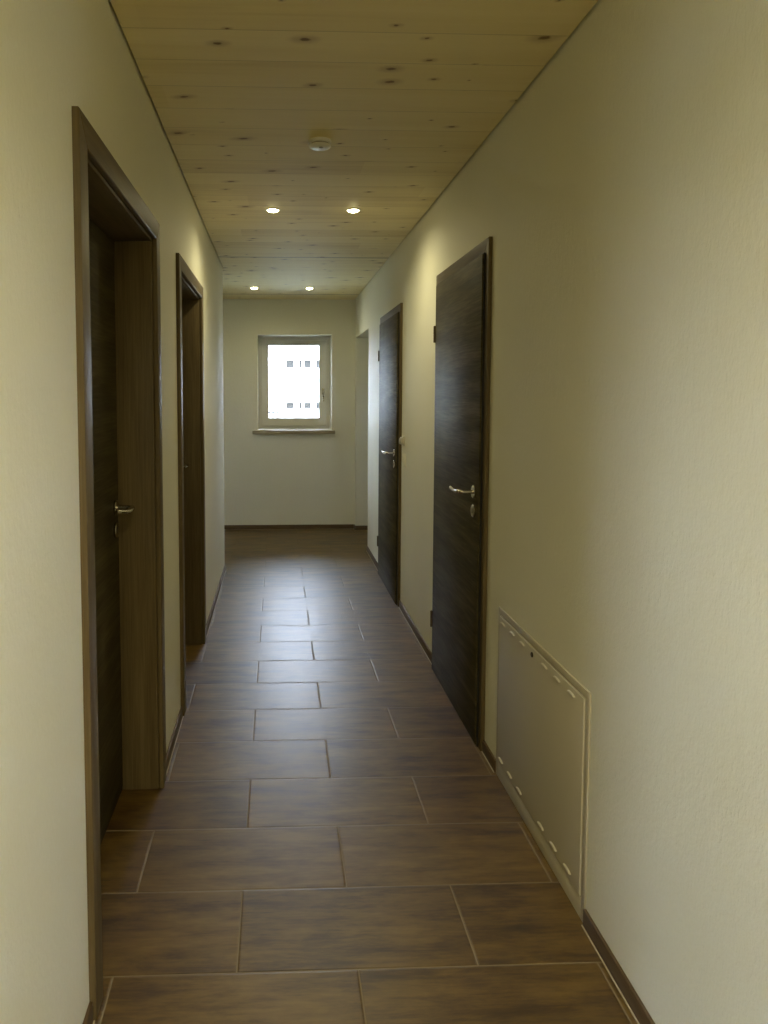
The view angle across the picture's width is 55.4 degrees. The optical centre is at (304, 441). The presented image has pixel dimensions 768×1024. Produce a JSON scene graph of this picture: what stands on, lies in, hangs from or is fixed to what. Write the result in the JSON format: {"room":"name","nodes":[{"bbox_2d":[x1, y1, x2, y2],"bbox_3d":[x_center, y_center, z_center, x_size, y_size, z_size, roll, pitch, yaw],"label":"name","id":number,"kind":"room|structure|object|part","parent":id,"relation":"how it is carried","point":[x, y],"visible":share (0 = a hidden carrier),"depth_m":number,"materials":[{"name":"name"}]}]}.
{"room":"hallway","nodes":[
{"label":"hallway","id":0,"kind":"room"},
{"bbox_2d":[0,0,224,1023],"bbox_3d":[-0.584,0.077,1.678,0.180,2.485,8.380,0,4,-2],"label":"wall","id":1,"kind":"structure","parent":0,"point":[56,56],"depth_m":1.40,"materials":[{"name":"paint"}]},
{"bbox_2d":[71,106,165,1020],"bbox_3d":[-0.592,0.275,2.115,0.197,2.035,1.053,0,4,-2],"label":"door","id":2,"kind":"structure","parent":1,"relation":"in","point":[117,236],"depth_m":2.46,"materials":[{"name":"brown wood"}]},
{"bbox_3d":[-0.483,0.306,1.626,0.016,2.035,0.066,0,4,-2],"label":"casing","id":3,"kind":"part","parent":2,"relation":"part of","materials":[{"name":"brown wood"}]},
{"bbox_3d":[-0.649,0.227,2.504,0.008,0.052,0.052,0,4,-2],"label":"handle","id":4,"kind":"part","parent":2,"relation":"part of","materials":[{"name":"silver metal"}]},
{"bbox_3d":[-0.502,-0.708,2.055,0.016,0.066,1.053,0,4,-2],"label":"casing","id":5,"kind":"part","parent":2,"relation":"part of","materials":[{"name":"brown wood"}]},
{"bbox_3d":[-0.612,0.232,2.446,0.066,0.023,0.136,0,4,-2],"label":"lever","id":6,"kind":"part","parent":2,"relation":"part of","materials":[{"name":"silver metal"}]},
{"bbox_3d":[-0.520,0.243,2.610,0.016,2.035,0.066,0,4,-2],"label":"casing","id":7,"kind":"part","parent":2,"relation":"part of","materials":[{"name":"brown wood"}]},
{"bbox_2d":[83,564,225,1023],"bbox_3d":[-0.488,1.293,1.759,0.013,0.048,8.380,0,4,-2],"label":"baseboard","id":8,"kind":"structure","parent":1,"relation":"attached to","point":[88,1019],"depth_m":3.02,"materials":[{"name":"brown wood"}]},
{"bbox_2d":[176,253,205,715],"bbox_3d":[-0.651,0.176,3.663,0.197,2.035,1.007,0,4,-2],"label":"door","id":9,"kind":"structure","parent":1,"relation":"in","point":[189,292],"depth_m":4.07,"materials":[{"name":"brown wood"}]},
{"bbox_3d":[-0.542,0.205,3.197,0.016,2.035,0.066,0,4,-2],"label":"casing","id":10,"kind":"part","parent":9,"relation":"part of","materials":[{"name":"brown wood"}]},
{"bbox_3d":[-0.560,-0.807,3.604,0.016,0.066,1.007,0,4,-2],"label":"casing","id":11,"kind":"part","parent":9,"relation":"part of","materials":[{"name":"brown wood"}]},
{"bbox_3d":[-0.578,0.145,4.136,0.016,2.035,0.066,0,4,-2],"label":"casing","id":12,"kind":"part","parent":9,"relation":"part of","materials":[{"name":"brown wood"}]},
{"bbox_2d":[223,299,355,524],"bbox_3d":[-0.294,-0.317,7.830,6.400,2.485,0.320,0,4,-2],"label":"wall","id":13,"kind":"structure","parent":0,"point":[270,479],"depth_m":7.69,"materials":[{"name":"paint"}]},
{"bbox_2d":[253,337,334,433],"bbox_3d":[-0.115,-0.614,7.793,0.873,1.041,0.350,0,4,-2],"label":"window","id":14,"kind":"structure","parent":13,"relation":"in","point":[266,425],"depth_m":7.89,"materials":[{"name":"white plastic"}]},
{"bbox_3d":[-0.114,-0.110,7.795,0.873,0.036,0.290,0,4,-2],"label":"sill","id":15,"kind":"part","parent":14,"relation":"part of","materials":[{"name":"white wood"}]},
{"bbox_2d":[224,524,367,529],"bbox_3d":[-0.136,0.912,7.708,5.500,0.048,0.093,0,4,-2],"label":"baseboard","id":16,"kind":"structure","parent":13,"relation":"attached to","point":[318,526],"depth_m":7.74,"materials":[{"name":"brown wood"}]},
{"bbox_2d":[110,0,597,299],"bbox_3d":[-0.099,-1.272,2.562,6.800,0.205,10.680,0,4,-2],"label":"ceiling","id":17,"kind":"structure","parent":0,"point":[404,93],"depth_m":2.52,"materials":[{"name":"brown wood"}]},
{"bbox_2d":[265,208,279,212],"bbox_3d":[-0.170,-1.250,3.925,0.082,0.014,0.082,0,4,-2],"label":"recessed light","id":18,"kind":"object","parent":17,"relation":"in","point":[272,210],"visible":1,"depth_m":3.90,"materials":[{"name":"white"}]},
{"bbox_2d":[308,137,330,150],"bbox_3d":[0.062,-1.173,2.865,0.091,0.032,0.091,0,4,-2],"label":"smoke detector","id":19,"kind":"object","parent":17,"relation":"attached to","point":[315,143],"visible":1,"depth_m":2.84,"materials":[{"name":"white plastic"}]},
{"bbox_2d":[346,208,360,212],"bbox_3d":[0.266,-1.250,3.931,0.082,0.014,0.082,0,4,-2],"label":"recessed light","id":20,"kind":"object","parent":17,"relation":"in","point":[351,210],"visible":1,"depth_m":3.91,"materials":[{"name":"white"}]},
{"bbox_2d":[95,529,636,1023],"bbox_3d":[-0.099,1.355,2.730,6.800,0.200,10.680,0,4,-2],"label":"floor","id":21,"kind":"structure","parent":0,"point":[326,838],"depth_m":2.27,"materials":[{"name":"brown tile"}]},
{"bbox_2d":[355,0,767,1023],"bbox_3d":[0.821,0.016,2.629,0.180,2.485,10.180,0,4,-2],"label":"wall","id":22,"kind":"structure","parent":0,"point":[622,197],"depth_m":1.68,"materials":[{"name":"paint"}]},
{"bbox_2d":[377,303,402,606],"bbox_3d":[0.669,0.071,5.304,0.284,2.035,0.940,0,4,-2],"label":"door","id":23,"kind":"structure","parent":22,"relation":"in","point":[391,323],"depth_m":5.09,"materials":[{"name":"brown wood"}]},
{"bbox_3d":[0.574,0.073,4.990,0.070,0.023,0.134,0,4,-2],"label":"lever","id":24,"kind":"part","parent":23,"relation":"part of","materials":[{"name":"silver metal"}]},
{"bbox_3d":[0.623,-0.912,5.240,0.016,0.066,0.940,0,4,-2],"label":"casing","id":25,"kind":"part","parent":23,"relation":"part of","materials":[{"name":"brown wood"}]},
{"bbox_3d":[0.640,0.099,4.867,0.016,2.035,0.066,0,4,-2],"label":"casing","id":26,"kind":"part","parent":23,"relation":"part of","materials":[{"name":"brown wood"}]},
{"bbox_2d":[399,436,404,445],"bbox_3d":[0.636,-0.007,4.742,0.031,0.062,0.062,0,4,-2],"label":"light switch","id":27,"kind":"object","parent":22,"relation":"attached to","point":[401,439],"visible":1,"depth_m":4.72,"materials":[{"name":"beige plastic"}]},
{"bbox_2d":[403,454,405,466],"bbox_3d":[0.648,0.121,4.705,0.010,0.080,0.080,0,4,-2],"label":"light switch","id":28,"kind":"object","parent":22,"relation":"attached to","point":[404,455],"visible":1,"depth_m":4.68,"materials":[{"name":"plastic"}]},
{"bbox_2d":[430,236,492,750],"bbox_3d":[0.744,0.199,3.306,0.284,2.035,0.917,0,4,-2],"label":"door","id":29,"kind":"structure","parent":22,"relation":"in","point":[462,330],"depth_m":3.12,"materials":[{"name":"brown wood"}]},
{"bbox_3d":[0.648,0.201,3.004,0.070,0.023,0.134,0,4,-2],"label":"lever","id":30,"kind":"part","parent":29,"relation":"part of","materials":[{"name":"silver metal"}]},
{"bbox_3d":[0.698,-0.784,3.241,0.016,0.066,0.917,0,4,-2],"label":"casing","id":31,"kind":"part","parent":29,"relation":"part of","materials":[{"name":"brown wood"}]},
{"bbox_3d":[0.688,0.203,2.947,0.008,0.052,0.052,0,4,-2],"label":"handle","id":32,"kind":"part","parent":29,"relation":"part of","materials":[{"name":"silver metal"}]},
{"bbox_3d":[0.714,0.226,2.880,0.016,2.035,0.066,0,4,-2],"label":"casing","id":33,"kind":"part","parent":29,"relation":"part of","materials":[{"name":"brown wood"}]},
{"bbox_2d":[354,524,654,1023],"bbox_3d":[0.725,1.233,2.699,0.013,0.048,10.171,0,4,-2],"label":"baseboard","id":34,"kind":"structure","parent":22,"relation":"attached to","point":[627,991],"depth_m":1.83,"materials":[{"name":"brown wood"}]},
{"bbox_2d":[496,607,590,921],"bbox_3d":[0.738,0.959,2.331,0.014,0.641,0.792,0,4,-2],"label":"access panel","id":35,"kind":"object","parent":22,"relation":"attached to","point":[544,722],"visible":1,"depth_m":2.21,"materials":[{"name":"beige metal"}]},
{"label":"outside","id":36,"kind":"structure","parent":0,"visible":0},
{"bbox_3d":[-0.412,1.870,11.134,120.000,0.300,102.000,0,4,-2],"label":"terrain","id":37,"kind":"structure","parent":36,"visible":0},
{"bbox_2d":[269,411,278,417],"bbox_3d":[-4.724,-1.232,45.900,6.200,1.450,0.120,0,4,-2],"label":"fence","id":38,"kind":"object","parent":37,"relation":"on","point":[276,412],"visible":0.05,"depth_m":45.93,"materials":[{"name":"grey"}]},
{"bbox_2d":[269,346,318,417],"bbox_3d":[-1.025,-6.615,53.687,27.200,11.200,9.200,0,4,-2],"label":"building","id":39,"kind":"structure","parent":37,"relation":"on","point":[293,370],"depth_m":49.86,"materials":[{"name":"white"}]},
{"bbox_3d":[-0.981,-2.503,50.101,0.500,0.390,0.020,0,4,-2],"label":"pane","id":40,"kind":"part","parent":39,"relation":"part of","materials":[{"name":"grey glass"}]},
{"bbox_3d":[-0.981,-5.352,49.919,0.500,0.500,0.020,0,4,-2],"label":"pane","id":41,"kind":"part","parent":39,"relation":"part of","materials":[{"name":"grey glass"}]},
{"bbox_3d":[0.228,-2.506,50.146,0.440,0.390,0.020,0,4,-2],"label":"pane","id":42,"kind":"part","parent":39,"relation":"part of","materials":[{"name":"grey glass"}]},
{"bbox_3d":[0.228,-5.355,49.964,0.440,0.500,0.020,0,4,-2],"label":"pane","id":43,"kind":"part","parent":39,"relation":"part of","materials":[{"name":"grey glass"}]}
]}

